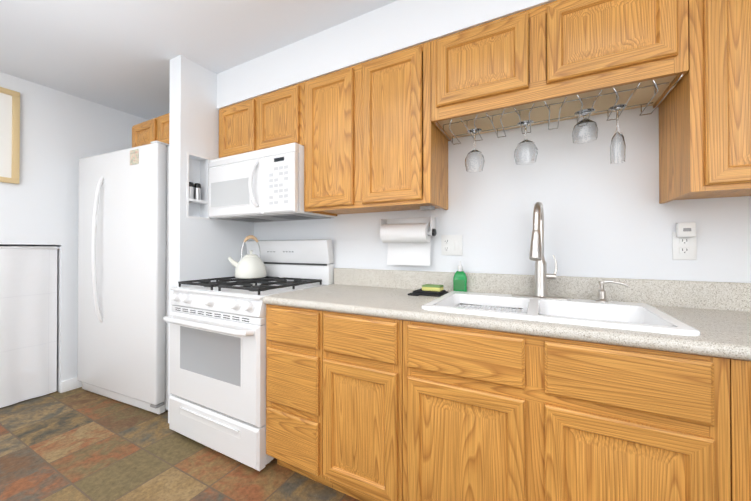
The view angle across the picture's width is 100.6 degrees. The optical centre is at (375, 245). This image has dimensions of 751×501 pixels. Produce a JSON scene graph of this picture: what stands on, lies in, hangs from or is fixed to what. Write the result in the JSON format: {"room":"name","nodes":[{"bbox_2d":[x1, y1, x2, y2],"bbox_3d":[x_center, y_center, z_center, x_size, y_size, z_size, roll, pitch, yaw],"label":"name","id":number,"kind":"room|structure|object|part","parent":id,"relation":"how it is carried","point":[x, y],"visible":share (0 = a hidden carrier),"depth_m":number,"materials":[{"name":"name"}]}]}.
{"room":"kitchen","nodes":[
{"label":"kitchen","id":0,"kind":"room"},
{"bbox_2d":[0,244,56,245],"bbox_3d":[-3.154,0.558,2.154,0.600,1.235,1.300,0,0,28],"label":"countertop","id":1,"kind":"structure","parent":0,"point":[25,245],"depth_m":2.68,"materials":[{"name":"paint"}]},
{"bbox_2d":[0,72,147,392],"bbox_3d":[-3.056,-0.036,1.596,0.100,2.415,3.600,0,0,28],"label":"wall","id":2,"kind":"structure","parent":0,"point":[62,134],"depth_m":2.50,"materials":[{"name":"white paint"}]},
{"bbox_2d":[0,87,19,183],"bbox_3d":[-2.752,-0.789,2.033,0.028,0.671,0.577,0,0,28],"label":"picture frame","id":3,"kind":"object","parent":2,"relation":"attached to","point":[9,136],"visible":0.98,"depth_m":2.25,"materials":[{"name":"brown wood"}]},
{"bbox_2d":[0,246,59,407],"bbox_3d":[-2.830,0.583,1.981,0.027,1.162,1.198,0,0,28],"label":"curtain","id":4,"kind":"object","parent":2,"relation":"attached to","point":[28,322],"visible":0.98,"depth_m":2.36,"materials":[{"name":"white fabric"}]},
{"bbox_2d":[61,377,81,392],"bbox_3d":[-2.337,1.135,2.820,0.012,0.090,0.746,0,0,28],"label":"baseboard","id":5,"kind":"structure","parent":2,"relation":"attached to","point":[70,384],"depth_m":2.54,"materials":[{"name":"white wood"}]},
{"bbox_2d":[0,387,359,500],"bbox_3d":[-0.768,1.193,0.427,6.450,0.060,3.700,0,0,28],"label":"floor","id":6,"kind":"structure","parent":0,"point":[79,444],"depth_m":1.68,"materials":[{"name":"tile"}]},
{"bbox_2d":[77,141,168,413],"bbox_3d":[-1.853,0.230,2.547,1.005,1.897,0.650,0,0,24],"label":"refrigerator","id":7,"kind":"object","parent":6,"relation":"on","point":[123,262],"visible":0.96,"depth_m":2.26,"materials":[{"name":"white metal"}]},
{"bbox_2d":[163,239,333,470],"bbox_3d":[-0.803,0.565,2.014,0.793,1.220,0.726,0,0,28],"label":"gas range","id":8,"kind":"object","parent":6,"relation":"on","point":[217,365],"visible":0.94,"depth_m":1.76,"materials":[{"name":"white metal"}]},
{"bbox_2d":[228,235,266,278],"bbox_3d":[-0.896,0.076,2.229,0.216,0.302,0.229,0,0,28],"label":"kettle","id":9,"kind":"object","parent":8,"relation":"on","point":[249,266],"visible":1,"depth_m":2.17,"materials":[{"name":"white metal"}]},
{"bbox_2d":[266,304,332,487],"bbox_3d":[-0.266,0.738,1.783,0.360,0.869,0.634,0,0,28],"label":"base cabinet","id":10,"kind":"object","parent":6,"relation":"on","point":[294,389],"visible":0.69,"depth_m":1.49,"materials":[{"name":"brown wood"}]},
{"bbox_2d":[323,311,402,500],"bbox_3d":[0.071,0.737,1.604,0.396,0.869,0.634,0,0,28],"label":"base cabinet","id":11,"kind":"object","parent":6,"relation":"on","point":[362,407],"depth_m":1.31,"materials":[{"name":"brown wood"}]},
{"bbox_2d":[403,320,730,500],"bbox_3d":[0.657,0.735,1.292,0.927,0.869,0.634,0,0,28],"label":"base cabinet","id":12,"kind":"object","parent":6,"relation":"on","point":[489,415],"visible":0.9,"depth_m":0.98,"materials":[{"name":"brown wood"}]},
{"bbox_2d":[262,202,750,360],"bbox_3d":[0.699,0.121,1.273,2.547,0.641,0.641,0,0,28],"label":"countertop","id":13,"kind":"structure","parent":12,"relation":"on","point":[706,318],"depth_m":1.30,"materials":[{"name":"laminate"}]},
{"bbox_2d":[408,288,448,296],"bbox_3d":[0.283,0.250,1.662,0.172,0.019,0.175,0,0,28],"label":"cloth","id":14,"kind":"object","parent":13,"relation":"on","point":[418,292],"visible":0.9,"depth_m":1.62,"materials":[{"name":"black"}]},
{"bbox_2d":[422,284,443,291],"bbox_3d":[0.306,0.225,1.664,0.100,0.028,0.070,0,0,28],"label":"sponge","id":15,"kind":"object","parent":14,"relation":"on","point":[431,287],"visible":1,"depth_m":1.64,"materials":[{"name":"yellow"}]},
{"bbox_2d":[453,261,466,291],"bbox_3d":[0.464,0.172,1.706,0.072,0.175,0.040,0,0,28],"label":"dish soap bottle","id":16,"kind":"object","parent":13,"relation":"on","point":[460,280],"visible":0.85,"depth_m":1.69,"materials":[{"name":"green plastic"}]},
{"bbox_2d":[512,202,571,299],"bbox_3d":[0.735,0.022,1.387,0.250,0.441,0.239,0,0,28],"label":"faucet","id":17,"kind":"object","parent":13,"relation":"on","point":[536,253],"depth_m":1.44,"materials":[{"name":"silver metal"}]},
{"bbox_2d":[422,291,699,335],"bbox_3d":[0.662,0.342,1.279,0.836,0.200,0.515,0,0,28],"label":"sink","id":18,"kind":"object","parent":13,"relation":"in","point":[600,313],"depth_m":1.27,"materials":[{"name":"white ceramic"}]},
{"bbox_2d":[596,280,628,301],"bbox_3d":[1.014,0.195,1.336,0.112,0.094,0.049,0,0,28],"label":"soap dispenser","id":19,"kind":"object","parent":13,"relation":"on","point":[601,297],"depth_m":1.34,"materials":[{"name":"silver metal"}]},
{"bbox_2d":[730,359,750,500],"bbox_3d":[1.447,0.732,0.873,0.855,0.869,0.634,0,0,28],"label":"base cabinet","id":20,"kind":"object","parent":6,"relation":"on","point":[740,422],"visible":0.16,"depth_m":0.81,"materials":[{"name":"brown wood"}]},
{"bbox_2d":[0,0,396,119],"bbox_3d":[-0.768,-1.282,0.445,6.450,0.060,3.700,0,0,28],"label":"ceiling","id":21,"kind":"structure","parent":0,"point":[119,55],"depth_m":1.86,"materials":[{"name":"white paint"}]},
{"bbox_2d":[217,0,555,109],"bbox_3d":[0.834,-1.119,1.384,4.305,0.252,0.335,0,0,28],"label":"soffit","id":22,"kind":"structure","parent":21,"relation":"attached to","point":[394,27],"depth_m":1.68,"materials":[{"name":"white paint"}]},
{"bbox_2d":[168,55,253,422],"bbox_3d":[-1.180,-0.031,2.303,0.129,2.415,0.590,0,0,28],"label":"wall","id":23,"kind":"structure","parent":0,"point":[202,245],"depth_m":2.11,"materials":[{"name":"white paint"}]},
{"bbox_2d":[189,182,193,198],"bbox_3d":[-1.261,-0.373,2.120,0.042,0.119,0.042,0,0,28],"label":"spice shaker","id":24,"kind":"object","parent":23,"relation":"in","point":[191,190],"visible":0.52,"depth_m":2.11,"materials":[{"name":"silver metal"}]},
{"bbox_2d":[194,183,200,199],"bbox_3d":[-1.237,-0.372,2.164,0.042,0.119,0.042,0,0,28],"label":"spice shaker","id":25,"kind":"object","parent":23,"relation":"in","point":[197,191],"visible":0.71,"depth_m":2.15,"materials":[{"name":"silver metal"}]},
{"bbox_2d":[254,106,750,282],"bbox_3d":[0.347,-0.034,1.882,5.840,2.415,0.100,0,0,28],"label":"wall","id":26,"kind":"structure","parent":0,"point":[604,217],"depth_m":1.51,"materials":[{"name":"white paint"}]},
{"bbox_2d":[132,113,168,147],"bbox_3d":[-1.554,-0.855,2.570,0.763,0.256,0.477,0,0,28],"label":"upper cabinet","id":27,"kind":"object","parent":26,"relation":"attached to","point":[149,131],"visible":0.29,"depth_m":2.39,"materials":[{"name":"brown wood"}]},
{"bbox_2d":[219,82,303,157],"bbox_3d":[-0.711,-0.795,2.198,0.794,0.381,0.342,0,0,28],"label":"upper cabinet","id":28,"kind":"object","parent":26,"relation":"attached to","point":[272,119],"visible":0.71,"depth_m":2.02,"materials":[{"name":"brown wood"}]},
{"bbox_2d":[209,142,333,221],"bbox_3d":[-0.739,-0.394,2.144,0.790,0.414,0.454,0,0,28],"label":"microwave","id":29,"kind":"object","parent":28,"relation":"attached to","point":[265,185],"visible":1,"depth_m":1.94,"materials":[{"name":"white"}]},
{"bbox_2d":[304,41,447,215],"bbox_3d":[-0.010,-0.596,1.823,0.788,0.783,0.342,0,0,28],"label":"upper cabinet","id":30,"kind":"object","parent":26,"relation":"attached to","point":[375,140],"visible":0.94,"depth_m":1.65,"materials":[{"name":"brown wood"}]},
{"bbox_2d":[420,205,434,210],"bbox_3d":[0.274,-0.197,1.633,0.065,0.018,0.060,0,0,28],"label":"light","id":31,"kind":"object","parent":30,"relation":"attached to","point":[430,207],"visible":1,"depth_m":1.61,"materials":[{"name":"grey plastic"}]},
{"bbox_2d":[380,216,436,265],"bbox_3d":[0.189,-0.026,1.832,0.348,0.285,0.132,0,0,28],"label":"paper towel holder","id":32,"kind":"object","parent":26,"relation":"attached to","point":[408,240],"visible":1,"depth_m":1.83,"materials":[{"name":"white paper"}]},
{"bbox_2d":[441,235,462,254],"bbox_3d":[0.434,-0.003,1.773,0.120,0.116,0.008,0,0,28],"label":"outlet","id":33,"kind":"object","parent":26,"relation":"attached to","point":[451,244],"visible":1,"depth_m":1.77,"materials":[{"name":"white plastic"}]},
{"bbox_2d":[431,0,688,144],"bbox_3d":[0.745,-0.776,1.423,0.917,0.429,0.342,0,0,28],"label":"upper cabinet","id":34,"kind":"object","parent":26,"relation":"attached to","point":[557,51],"depth_m":1.28,"materials":[{"name":"brown wood"}]},
{"bbox_2d":[465,128,483,172],"bbox_3d":[0.495,-0.474,1.557,0.094,0.198,0.094,0,0,28],"label":"hanging wine glass","id":35,"kind":"object","parent":34,"relation":"hanging from","point":[474,160],"visible":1,"depth_m":1.53,"materials":[{"name":"clear glass"}]},
{"bbox_2d":[514,120,537,164],"bbox_3d":[0.703,-0.481,1.458,0.100,0.185,0.100,0,0,28],"label":"hanging wine glass","id":36,"kind":"object","parent":34,"relation":"hanging from","point":[526,151],"visible":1,"depth_m":1.43,"materials":[{"name":"clear glass"}]},
{"bbox_3d":[0.743,-0.582,1.411,0.887,0.041,0.270,0,0,28],"label":"hanging rail of the wine glass rack","id":37,"kind":"part","parent":34,"relation":"part of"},
{"bbox_2d":[572,108,597,143],"bbox_3d":[0.901,-0.514,1.341,0.094,0.120,0.094,0,0,28],"label":"hanging wine glass","id":38,"kind":"object","parent":34,"relation":"hanging from","point":[585,129],"visible":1,"depth_m":1.32,"materials":[{"name":"clear glass"}]},
{"bbox_2d":[608,104,626,163],"bbox_3d":[1.008,-0.461,1.296,0.062,0.228,0.062,0,0,28],"label":"hanging wine glass","id":39,"kind":"object","parent":34,"relation":"hanging from","point":[617,150],"visible":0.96,"depth_m":1.28,"materials":[{"name":"clear glass"}]},
{"bbox_2d":[672,222,696,259],"bbox_3d":[1.295,-0.018,1.300,0.076,0.155,0.035,0,0,28],"label":"electrical outlet plate","id":40,"kind":"object","parent":26,"relation":"attached to","point":[684,241],"visible":0.98,"depth_m":1.30,"materials":[{"name":"white plastic"}]},
{"bbox_2d":[659,0,750,203],"bbox_3d":[1.523,-0.589,1.008,0.839,0.809,0.342,0,0,28],"label":"upper cabinet","id":41,"kind":"object","parent":26,"relation":"attached to","point":[705,128],"visible":0.88,"depth_m":1.03,"materials":[{"name":"brown wood"}]}
]}

